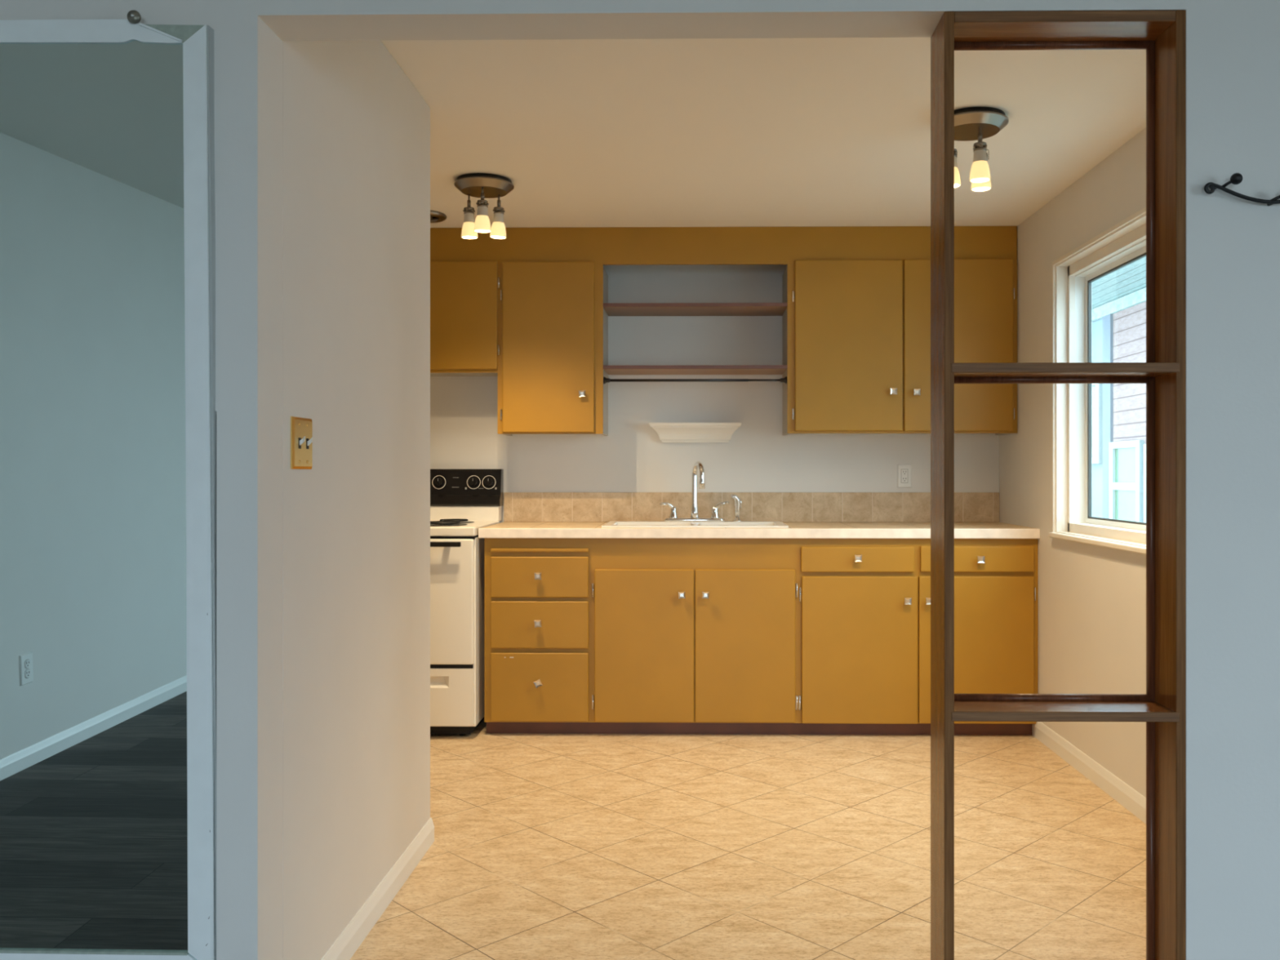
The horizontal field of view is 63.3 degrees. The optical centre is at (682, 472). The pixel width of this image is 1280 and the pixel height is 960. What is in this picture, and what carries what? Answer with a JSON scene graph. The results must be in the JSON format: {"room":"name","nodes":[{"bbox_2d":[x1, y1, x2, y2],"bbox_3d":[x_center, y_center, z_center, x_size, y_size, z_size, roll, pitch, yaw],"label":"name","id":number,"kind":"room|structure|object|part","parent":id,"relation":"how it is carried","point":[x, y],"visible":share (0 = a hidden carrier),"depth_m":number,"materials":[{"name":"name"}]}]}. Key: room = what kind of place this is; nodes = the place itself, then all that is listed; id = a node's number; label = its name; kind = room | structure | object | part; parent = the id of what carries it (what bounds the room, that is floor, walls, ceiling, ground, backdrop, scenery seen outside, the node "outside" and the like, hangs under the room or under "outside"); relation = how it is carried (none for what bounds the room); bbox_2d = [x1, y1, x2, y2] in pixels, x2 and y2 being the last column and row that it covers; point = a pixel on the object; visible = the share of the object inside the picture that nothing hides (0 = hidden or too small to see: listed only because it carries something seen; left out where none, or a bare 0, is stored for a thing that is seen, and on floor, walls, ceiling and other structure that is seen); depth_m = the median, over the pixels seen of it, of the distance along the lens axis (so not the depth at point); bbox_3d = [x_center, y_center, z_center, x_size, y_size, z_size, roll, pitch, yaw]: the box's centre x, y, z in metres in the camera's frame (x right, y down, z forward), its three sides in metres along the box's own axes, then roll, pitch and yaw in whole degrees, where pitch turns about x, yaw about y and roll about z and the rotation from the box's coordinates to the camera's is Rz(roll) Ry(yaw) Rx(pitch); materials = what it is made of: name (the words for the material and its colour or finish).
{"room":"living room","nodes":[
{"label":"living room","id":0,"kind":"room"},
{"bbox_2d":[282,40,430,959],"bbox_3d":[-0.904,0.006,2.833,0.115,2.440,1.233,0,0,1],"label":"wall","id":1,"kind":"structure","parent":0,"point":[356,129],"depth_m":2.66,"materials":[{"name":"paint"}]},
{"bbox_2d":[290,416,312,469],"bbox_3d":[-0.845,-0.065,2.318,0.018,0.115,0.116,0,0,1],"label":"light switch","id":2,"kind":"object","parent":1,"relation":"attached to","point":[301,428],"visible":1,"depth_m":2.30,"materials":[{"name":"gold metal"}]},
{"bbox_2d":[320,817,434,959],"bbox_3d":[-0.841,1.187,2.770,0.013,0.078,1.358,0,0,1],"label":"baseboard","id":3,"kind":"structure","parent":1,"relation":"attached to","point":[348,941],"depth_m":2.87,"materials":[{"name":"white wood"}]},
{"bbox_2d":[0,0,1279,959],"bbox_3d":[0.492,0.006,2.135,6.275,2.440,0.125,0,0,1],"label":"wall","id":4,"kind":"structure","parent":0,"point":[1233,46],"depth_m":2.08,"materials":[{"name":"paint"}]},
{"bbox_2d":[0,9,216,959],"bbox_3d":[-1.421,0.052,2.102,0.961,1.946,0.079,0,0,1],"label":"wall mirror","id":5,"kind":"object","parent":4,"relation":"attached to","point":[108,413],"visible":0.98,"depth_m":2.09,"materials":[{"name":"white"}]},
{"bbox_2d":[1204,173,1279,205],"bbox_3d":[1.163,-0.559,2.041,0.264,0.057,0.044,0,0,1],"label":"coat rack","id":6,"kind":"object","parent":4,"relation":"attached to","point":[1236,178],"visible":1,"depth_m":2.04,"materials":[{"name":"black metal"}]},
{"bbox_3d":[1.148,-0.552,2.045,0.234,0.043,0.008,0,0,1],"label":"scroll rail","id":7,"kind":"part","parent":6,"relation":"part of","materials":[{"name":"black metal"}]},
{"bbox_2d":[430,264,999,523],"bbox_3d":[-0.424,0.006,5.491,4.399,2.440,0.100,0,0,1],"label":"wall","id":8,"kind":"structure","parent":0,"point":[757,457],"depth_m":5.43,"materials":[{"name":"paint"}]},
{"bbox_2d":[430,261,499,376],"bbox_3d":[-1.315,-0.771,5.273,0.824,0.550,0.362,0,0,1],"label":"upper cabinet","id":9,"kind":"object","parent":8,"relation":"attached to","point":[464,295],"visible":0.34,"depth_m":5.12,"materials":[{"name":"paint"}]},
{"bbox_2d":[497,261,608,435],"bbox_3d":[-0.652,-0.617,5.264,0.522,0.850,0.362,0,0,1],"label":"upper cabinet","id":10,"kind":"object","parent":8,"relation":"attached to","point":[553,318],"visible":1,"depth_m":5.11,"materials":[{"name":"paint"}]},
{"bbox_3d":[-0.491,-0.387,5.095,0.037,0.037,0.029,0,0,1],"label":"knob","id":11,"kind":"part","parent":10,"relation":"part of","materials":[{"name":"silver metal"}]},
{"bbox_2d":[648,422,741,442],"bbox_3d":[0.066,-0.208,5.391,0.479,0.100,0.086,0,0,1],"label":"wall ledge","id":12,"kind":"object","parent":8,"relation":"attached to","point":[667,432],"visible":1,"depth_m":5.39,"materials":[{"name":"white"}]},
{"bbox_2d":[603,302,787,315],"bbox_3d":[0.065,-0.830,5.280,0.912,0.018,0.310,0,0,1],"label":"wall shelf","id":13,"kind":"object","parent":8,"relation":"attached to","point":[611,308],"visible":1,"depth_m":5.20,"materials":[{"name":"brown wood"}]},
{"bbox_2d":[603,364,787,374],"bbox_3d":[0.065,-0.522,5.280,0.912,0.018,0.310,0,0,1],"label":"wall shelf","id":14,"kind":"object","parent":8,"relation":"attached to","point":[609,369],"visible":1,"depth_m":5.15,"materials":[{"name":"brown wood"}]},
{"bbox_2d":[503,492,999,522],"bbox_3d":[0.358,0.181,5.425,2.590,0.156,0.011,0,0,1],"label":"backsplash","id":15,"kind":"structure","parent":8,"relation":"attached to","point":[784,507],"depth_m":5.42,"materials":[{"name":"tile"}]},
{"bbox_2d":[782,258,1017,435],"bbox_3d":[1.085,-0.621,5.239,1.129,0.854,0.362,0,0,1],"label":"upper cabinet","id":16,"kind":"object","parent":8,"relation":"attached to","point":[856,333],"visible":1,"depth_m":5.09,"materials":[{"name":"paint"}]},
{"bbox_2d":[603,376,786,383],"bbox_3d":[0.064,-0.460,5.166,0.912,0.036,0.036,0,0,1],"label":"tension rod","id":17,"kind":"object","parent":16,"relation":"attached to","point":[605,380],"visible":1,"depth_m":5.16,"materials":[{"name":"black"}]},
{"bbox_3d":[0.818,-0.626,5.101,0.528,0.842,0.020,0,0,1],"label":"door","id":18,"kind":"part","parent":16,"relation":"part of","materials":[{"name":"paint"}]},
{"bbox_3d":[1.032,-0.398,5.074,0.035,0.035,0.029,0,0,1],"label":"knob","id":19,"kind":"part","parent":16,"relation":"part of","materials":[{"name":"silver metal"}]},
{"bbox_3d":[1.146,-0.394,5.072,0.035,0.035,0.029,0,0,1],"label":"knob","id":20,"kind":"part","parent":16,"relation":"part of","materials":[{"name":"silver metal"}]},
{"bbox_3d":[1.356,-0.626,5.094,0.534,0.844,0.020,0,0,1],"label":"door","id":21,"kind":"part","parent":16,"relation":"part of","materials":[{"name":"paint"}]},
{"bbox_2d":[897,464,911,487],"bbox_3d":[1.160,0.018,5.415,0.074,0.121,0.009,0,0,1],"label":"wall outlet","id":22,"kind":"object","parent":8,"relation":"attached to","point":[904,471],"visible":1,"depth_m":5.41,"materials":[{"name":"white plastic"}]},
{"bbox_2d":[901,469,907,482],"bbox_3d":[1.160,0.018,5.412,0.034,0.069,0.003,0,0,1],"label":"receptacle","id":23,"kind":"object","parent":22,"relation":"attached to","point":[904,472],"depth_m":5.41,"materials":[{"name":"white plastic"}]},
{"bbox_2d":[350,719,1146,959],"bbox_3d":[-0.447,1.251,3.844,4.399,0.050,3.396,0,0,1],"label":"floor","id":24,"kind":"structure","parent":0,"point":[545,846],"depth_m":3.31,"materials":[{"name":"tile"}]},
{"bbox_2d":[430,469,503,736],"bbox_3d":[-1.324,0.604,5.075,0.760,1.244,0.734,0,0,1],"label":"range","id":25,"kind":"object","parent":24,"relation":"on","point":[463,502],"visible":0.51,"depth_m":4.75,"materials":[{"name":"white metal"},{"name":"black enamel"},{"name":"black iron"}]},
{"bbox_3d":[-1.312,0.326,4.732,0.608,0.023,0.048,0,0,1],"label":"door handle","id":26,"kind":"part","parent":25,"relation":"part of","materials":[{"name":"black plastic"}]},
{"bbox_3d":[-1.329,1.030,4.769,0.742,0.260,0.026,0,0,1],"label":"storage drawer","id":27,"kind":"part","parent":25,"relation":"part of","materials":[{"name":"white metal"}]},
{"bbox_3d":[-1.330,0.593,4.769,0.744,0.576,0.030,0,0,1],"label":"oven door","id":28,"kind":"part","parent":25,"relation":"part of","materials":[{"name":"white metal"}]},
{"bbox_2d":[430,520,499,536],"bbox_3d":[-1.325,0.271,5.060,0.754,0.042,0.608,0,0,1],"label":"cooktop","id":29,"kind":"object","parent":25,"relation":"in","point":[437,528],"depth_m":4.77,"materials":[{"name":"white"}]},
{"bbox_3d":[-1.319,0.078,5.392,0.760,0.192,0.100,0,0,1],"label":"control panel","id":30,"kind":"part","parent":25,"relation":"part of","materials":[{"name":"black ceramic"}]},
{"bbox_2d":[484,537,592,733],"bbox_3d":[-0.668,0.763,5.113,0.501,0.926,0.664,0,0,1],"label":"base cabinet","id":31,"kind":"object","parent":24,"relation":"on","point":[538,591],"visible":0.95,"depth_m":4.81,"materials":[{"name":"paint"}]},
{"bbox_3d":[-0.666,0.973,4.795,0.047,0.047,0.029,0,0,1],"label":"knob","id":32,"kind":"part","parent":31,"relation":"part of","materials":[{"name":"silver metal"}]},
{"bbox_3d":[-0.666,0.697,4.795,0.038,0.038,0.029,0,0,1],"label":"knob","id":33,"kind":"part","parent":31,"relation":"part of","materials":[{"name":"silver metal"}]},
{"bbox_3d":[-0.666,0.478,4.795,0.036,0.036,0.029,0,0,1],"label":"knob","id":34,"kind":"part","parent":31,"relation":"part of","materials":[{"name":"silver metal"}]},
{"bbox_3d":[-0.664,0.997,4.820,0.456,0.319,0.020,0,0,1],"label":"drawer","id":35,"kind":"part","parent":31,"relation":"part of","materials":[{"name":"paint"}]},
{"bbox_3d":[-0.664,0.707,4.820,0.456,0.218,0.020,0,0,1],"label":"drawer","id":36,"kind":"part","parent":31,"relation":"part of","materials":[{"name":"paint"}]},
{"bbox_3d":[-0.664,0.485,4.820,0.456,0.188,0.020,0,0,1],"label":"drawer","id":37,"kind":"part","parent":31,"relation":"part of","materials":[{"name":"paint"}]},
{"bbox_2d":[591,537,798,734],"bbox_3d":[0.062,0.763,5.103,0.960,0.926,0.664,0,0,1],"label":"base cabinet","id":38,"kind":"object","parent":24,"relation":"on","point":[690,635],"visible":0.98,"depth_m":4.80,"materials":[{"name":"paint"}]},
{"bbox_3d":[-0.177,0.803,4.813,0.462,0.708,0.020,0,0,1],"label":"door","id":39,"kind":"part","parent":38,"relation":"part of","materials":[{"name":"paint"}]},
{"bbox_3d":[-0.003,0.564,4.786,0.037,0.037,0.029,0,0,1],"label":"knob","id":40,"kind":"part","parent":38,"relation":"part of","materials":[{"name":"silver metal"}]},
{"bbox_3d":[0.107,0.564,4.785,0.036,0.036,0.029,0,0,1],"label":"knob","id":41,"kind":"part","parent":38,"relation":"part of","materials":[{"name":"silver metal"}]},
{"bbox_3d":[0.291,0.803,4.806,0.465,0.708,0.020,0,0,1],"label":"door","id":42,"kind":"part","parent":38,"relation":"part of","materials":[{"name":"paint"}]},
{"bbox_2d":[797,538,1037,735],"bbox_3d":[1.095,0.763,5.088,1.108,0.926,0.664,0,0,1],"label":"base cabinet","id":43,"kind":"object","parent":24,"relation":"on","point":[864,604],"visible":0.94,"depth_m":4.79,"materials":[{"name":"paint"}]},
{"bbox_2d":[478,521,1039,538],"bbox_3d":[0.354,0.281,5.108,2.591,0.046,0.646,0,0,1],"label":"countertop","id":44,"kind":"structure","parent":43,"relation":"on","point":[505,529],"depth_m":4.79,"materials":[{"name":"laminate"}]},
{"bbox_2d":[659,461,728,521],"bbox_3d":[0.060,0.096,5.246,0.354,0.307,0.158,0,0,1],"label":"kitchen faucet","id":45,"kind":"object","parent":44,"relation":"on","point":[673,517],"visible":1,"depth_m":5.28,"materials":[{"name":"silver metal"}]},
{"bbox_3d":[-0.065,0.195,5.286,0.098,0.086,0.048,0,0,-36],"label":"lever handle","id":46,"kind":"part","parent":45,"relation":"part of","materials":[{"name":"silver metal"}]},
{"bbox_3d":[0.063,0.240,5.300,0.308,0.019,0.052,0,0,1],"label":"deck plate","id":47,"kind":"part","parent":45,"relation":"part of","materials":[{"name":"silver metal"}]},
{"bbox_3d":[0.075,0.088,5.244,0.048,0.292,0.162,0,0,-12],"label":"spout","id":48,"kind":"part","parent":45,"relation":"part of","materials":[{"name":"silver metal"}]},
{"bbox_3d":[0.186,0.191,5.283,0.098,0.093,0.048,0,0,38],"label":"lever handle","id":49,"kind":"part","parent":45,"relation":"part of","materials":[{"name":"silver metal"}]},
{"bbox_2d":[601,520,788,528],"bbox_3d":[0.062,0.336,5.111,0.877,0.172,0.492,0,0,1],"label":"sink","id":50,"kind":"object","parent":44,"relation":"in","point":[743,524],"visible":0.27,"depth_m":5.24,"materials":[{"name":"white ceramic"}]},
{"bbox_3d":[-0.147,0.338,5.082,0.399,0.168,0.354,0,0,1],"label":"bowl","id":51,"kind":"part","parent":50,"relation":"part of","materials":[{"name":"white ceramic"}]},
{"bbox_2d":[730,494,742,521],"bbox_3d":[0.272,0.180,5.294,0.062,0.140,0.043,0,0,-20],"label":"sprayer","id":52,"kind":"object","parent":50,"relation":"on","point":[737,501],"visible":1,"depth_m":5.28,"materials":[{"name":"silver metal"}]},
{"bbox_3d":[0.272,0.338,5.077,0.397,0.168,0.354,0,0,1],"label":"bowl","id":53,"kind":"part","parent":50,"relation":"part of","materials":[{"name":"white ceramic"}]},
{"bbox_3d":[0.811,0.402,4.799,0.523,0.117,0.020,0,0,1],"label":"drawer","id":54,"kind":"part","parent":43,"relation":"part of","materials":[{"name":"paint"}]},
{"bbox_3d":[0.808,0.394,4.775,0.035,0.035,0.029,0,0,1],"label":"knob","id":55,"kind":"part","parent":43,"relation":"part of","materials":[{"name":"silver metal"}]},
{"bbox_3d":[0.820,0.820,4.799,0.534,0.682,0.020,0,0,1],"label":"door","id":56,"kind":"part","parent":43,"relation":"part of","materials":[{"name":"paint"}]},
{"bbox_3d":[1.036,0.590,4.772,0.035,0.035,0.029,0,0,1],"label":"knob","id":57,"kind":"part","parent":43,"relation":"part of","materials":[{"name":"silver metal"}]},
{"bbox_3d":[1.134,0.590,4.770,0.035,0.035,0.029,0,0,1],"label":"knob","id":58,"kind":"part","parent":43,"relation":"part of","materials":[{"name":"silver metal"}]},
{"bbox_3d":[1.359,0.819,4.792,0.530,0.680,0.020,0,0,1],"label":"door","id":59,"kind":"part","parent":43,"relation":"part of","materials":[{"name":"paint"}]},
{"bbox_3d":[1.362,0.399,4.792,0.522,0.118,0.020,0,0,1],"label":"drawer","id":60,"kind":"part","parent":43,"relation":"part of","materials":[{"name":"paint"}]},
{"bbox_3d":[1.370,0.399,4.767,0.035,0.035,0.029,0,0,1],"label":"knob","id":61,"kind":"part","parent":43,"relation":"part of","materials":[{"name":"silver metal"}]},
{"bbox_2d":[381,37,1146,227],"bbox_3d":[-0.447,-1.244,3.844,4.399,0.060,3.396,0,0,1],"label":"ceiling","id":62,"kind":"structure","parent":0,"point":[812,131],"depth_m":3.67,"materials":[{"name":"white paint"}]},
{"bbox_2d":[430,210,446,222],"bbox_3d":[-1.207,-1.204,4.877,0.194,0.020,0.194,0,0,1],"label":"ceiling vent","id":63,"kind":"object","parent":62,"relation":"in","point":[435,216],"visible":0.33,"depth_m":4.86,"materials":[{"name":"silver metal"}]},
{"bbox_2d":[453,173,514,239],"bbox_3d":[-0.824,-1.100,4.312,0.245,0.228,0.245,0,0,1],"label":"ceiling light","id":64,"kind":"object","parent":62,"relation":"attached to","point":[482,185],"visible":1,"depth_m":4.27,"materials":[{"name":"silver metal"}]},
{"bbox_3d":[-0.896,-1.138,4.350,0.015,0.058,0.015,0,0,1],"label":"stem","id":65,"kind":"part","parent":64,"relation":"part of","materials":[{"name":"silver metal"}]},
{"bbox_3d":[-0.894,-1.066,4.350,0.047,0.041,0.047,0,0,1],"label":"lamp shade","id":66,"kind":"part","parent":64,"relation":"part of","materials":[{"name":"grey ceramic"}]},
{"bbox_3d":[-0.893,-1.017,4.350,0.068,0.061,0.068,0,0,1],"label":"lamp shade","id":67,"kind":"part","parent":64,"relation":"part of","materials":[{"name":"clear glass"}]},
{"bbox_3d":[-0.817,-1.138,4.237,0.015,0.058,0.015,0,0,1],"label":"stem","id":68,"kind":"part","parent":64,"relation":"part of","materials":[{"name":"silver metal"}]},
{"bbox_3d":[-0.817,-1.066,4.237,0.047,0.040,0.047,0,0,1],"label":"lamp shade","id":69,"kind":"part","parent":64,"relation":"part of","materials":[{"name":"grey ceramic"}]},
{"bbox_3d":[-0.817,-1.017,4.237,0.068,0.060,0.068,0,0,1],"label":"lamp shade","id":70,"kind":"part","parent":64,"relation":"part of","materials":[{"name":"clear glass"}]},
{"bbox_3d":[-0.824,-1.203,4.312,0.224,0.022,0.224,0,0,1],"label":"plate","id":71,"kind":"part","parent":64,"relation":"part of","materials":[{"name":"black metal"}]},
{"bbox_3d":[-0.773,-1.017,4.349,0.068,0.061,0.068,0,0,1],"label":"lamp shade","id":72,"kind":"part","parent":64,"relation":"part of","materials":[{"name":"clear glass"}]},
{"bbox_3d":[-0.770,-1.138,4.349,0.015,0.058,0.015,0,0,1],"label":"stem","id":73,"kind":"part","parent":64,"relation":"part of","materials":[{"name":"silver metal"}]},
{"bbox_3d":[-0.772,-1.066,4.349,0.047,0.041,0.047,0,0,1],"label":"lamp shade","id":74,"kind":"part","parent":64,"relation":"part of","materials":[{"name":"white glass"}]},
{"bbox_2d":[954,106,1008,191],"bbox_3d":[0.990,-1.101,3.552,0.245,0.227,0.245,0,0,1],"label":"ceiling light","id":75,"kind":"object","parent":62,"relation":"attached to","point":[971,123],"visible":0.72,"depth_m":3.48,"materials":[{"name":"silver metal"}]},
{"bbox_3d":[0.924,-1.066,3.571,0.047,0.040,0.047,0,0,1],"label":"lamp shade","id":76,"kind":"part","parent":75,"relation":"part of","materials":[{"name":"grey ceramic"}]},
{"bbox_3d":[0.924,-1.017,3.571,0.068,0.060,0.068,0,0,1],"label":"lamp shade","id":77,"kind":"part","parent":75,"relation":"part of","materials":[{"name":"clear glass"}]},
{"bbox_3d":[1.005,-1.138,3.499,0.015,0.058,0.015,0,0,1],"label":"stem","id":78,"kind":"part","parent":75,"relation":"part of","materials":[{"name":"silver metal"}]},
{"bbox_3d":[1.005,-1.066,3.499,0.047,0.040,0.047,0,0,1],"label":"lamp shade","id":79,"kind":"part","parent":75,"relation":"part of","materials":[{"name":"grey ceramic"}]},
{"bbox_3d":[1.005,-1.017,3.499,0.068,0.060,0.068,0,0,1],"label":"lamp shade","id":80,"kind":"part","parent":75,"relation":"part of","materials":[{"name":"clear glass"}]},
{"bbox_3d":[0.990,-1.203,3.552,0.224,0.022,0.224,0,0,1],"label":"plate","id":81,"kind":"part","parent":75,"relation":"part of","materials":[{"name":"black metal"}]},
{"bbox_3d":[1.040,-1.017,3.609,0.068,0.060,0.068,0,0,1],"label":"lamp shade","id":82,"kind":"part","parent":75,"relation":"part of","materials":[{"name":"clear glass"}]},
{"bbox_2d":[999,127,1146,797],"bbox_3d":[1.692,0.006,3.796,0.120,2.440,3.231,0,0,1],"label":"wall","id":83,"kind":"structure","parent":0,"point":[1091,599],"depth_m":4.37,"materials":[{"name":"paint"}]},
{"bbox_2d":[430,226,1017,265],"bbox_3d":[-0.441,-1.122,5.138,4.175,0.183,0.020,0,0,1],"label":"soffit","id":84,"kind":"structure","parent":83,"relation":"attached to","point":[612,246],"depth_m":5.12,"materials":[{"name":"paint"}]},
{"bbox_2d":[1031,721,1146,823],"bbox_3d":[1.622,1.185,3.535,0.013,0.082,2.695,0,0,1],"label":"baseboard","id":85,"kind":"structure","parent":83,"relation":"attached to","point":[1127,797],"depth_m":4.09,"materials":[{"name":"white wood"}]},
{"bbox_2d":[1048,206,1146,554],"bbox_3d":[1.689,-0.322,3.793,0.166,1.213,1.573,0,0,1],"label":"window","id":86,"kind":"structure","parent":83,"relation":"in","point":[1073,273],"depth_m":4.53,"materials":[{"name":"white wood"}]},
{"bbox_3d":[1.644,0.274,3.794,0.076,0.022,1.573,0,0,1],"label":"sill","id":87,"kind":"part","parent":86,"relation":"part of","materials":[{"name":"white"}]},
{"bbox_3d":[1.739,-0.318,3.794,0.065,1.137,1.535,0,0,1],"label":"frame","id":88,"kind":"part","parent":86,"relation":"part of","materials":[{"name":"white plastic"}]},
{"bbox_3d":[1.766,-0.318,4.163,0.022,1.077,0.735,0,0,1],"label":"sash","id":89,"kind":"part","parent":86,"relation":"part of","materials":[{"name":"white plastic"}]},
{"bbox_3d":[0.000,1.551,0.000,28.000,0.050,40.000,0,0,1],"label":"ground","id":90,"kind":"structure","parent":0,"visible":0},
{"bbox_2d":[1092,256,1146,522],"bbox_3d":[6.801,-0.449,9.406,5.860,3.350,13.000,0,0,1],"label":"window pane","id":91,"kind":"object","parent":90,"relation":"on","point":[1118,296],"visible":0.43,"depth_m":11.16,"materials":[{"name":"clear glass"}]},
{"bbox_3d":[4.877,-0.424,13.803,0.130,3.300,4.260,0,0,1],"label":"wall panel","id":92,"kind":"part","parent":91,"relation":"part of","materials":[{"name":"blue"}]},
{"bbox_3d":[4.690,0.466,6.785,0.030,1.520,7.700,0,0,1],"label":"siding trim","id":93,"kind":"part","parent":91,"relation":"part of","materials":[{"name":"blue"}]},
{"bbox_3d":[0.453,1.251,-0.687,6.475,0.050,5.639,0,0,1],"label":"floor","id":94,"kind":"structure","parent":0,"visible":0},
{"bbox_2d":[930,9,1186,959],"bbox_3d":[0.764,0.152,2.128,0.480,2.148,0.125,0,0,1],"label":"divider","id":95,"kind":"object","parent":94,"relation":"on","point":[1162,33],"visible":1,"depth_m":2.10,"materials":[{"name":"brown wood"}]},
{"bbox_3d":[0.534,0.152,2.132,0.020,2.148,0.124,0,0,1],"label":"post","id":96,"kind":"part","parent":95,"relation":"part of","materials":[{"name":"brown wood"}]},
{"bbox_3d":[0.765,0.470,2.173,0.440,0.013,0.020,0,0,1],"label":"bead moulding","id":97,"kind":"part","parent":95,"relation":"part of","materials":[{"name":"brown wood"}]},
{"bbox_3d":[0.765,-0.193,2.173,0.440,0.013,0.020,0,0,1],"label":"bead moulding","id":98,"kind":"part","parent":95,"relation":"part of","materials":[{"name":"brown wood"}]},
{"bbox_3d":[0.765,-0.893,2.173,0.440,0.013,0.020,0,0,1],"label":"bead moulding","id":99,"kind":"part","parent":95,"relation":"part of","materials":[{"name":"brown wood"}]},
{"bbox_3d":[0.764,-0.911,2.129,0.440,0.022,0.123,0,0,1],"label":"head rail","id":100,"kind":"part","parent":95,"relation":"part of","materials":[{"name":"brown wood"}]},
{"bbox_2d":[951,701,1179,722],"bbox_3d":[0.764,0.487,2.128,0.453,0.020,0.125,0,0,1],"label":"shelf","id":101,"kind":"object","parent":95,"relation":"attached to","point":[962,711],"depth_m":2.07,"materials":[{"name":"brown wood"}]},
{"bbox_2d":[951,362,1179,377],"bbox_3d":[0.764,-0.209,2.128,0.453,0.020,0.125,0,0,1],"label":"shelf","id":102,"kind":"object","parent":95,"relation":"attached to","point":[958,369],"depth_m":2.07,"materials":[{"name":"brown wood"}]},
{"bbox_3d":[0.978,0.851,2.170,0.013,0.709,0.020,0,0,1],"label":"bead moulding","id":103,"kind":"part","parent":95,"relation":"part of","materials":[{"name":"brown wood"}]},
{"bbox_3d":[0.978,0.139,2.170,0.013,0.676,0.020,0,0,1],"label":"bead moulding","id":104,"kind":"part","parent":95,"relation":"part of","materials":[{"name":"brown wood"}]},
{"bbox_3d":[0.978,-0.560,2.170,0.013,0.680,0.020,0,0,1],"label":"bead moulding","id":105,"kind":"part","parent":95,"relation":"part of","materials":[{"name":"brown wood"}]},
{"bbox_3d":[0.994,0.152,2.125,0.020,2.148,0.124,0,0,1],"label":"post","id":106,"kind":"part","parent":95,"relation":"part of","materials":[{"name":"brown wood"}]}
]}

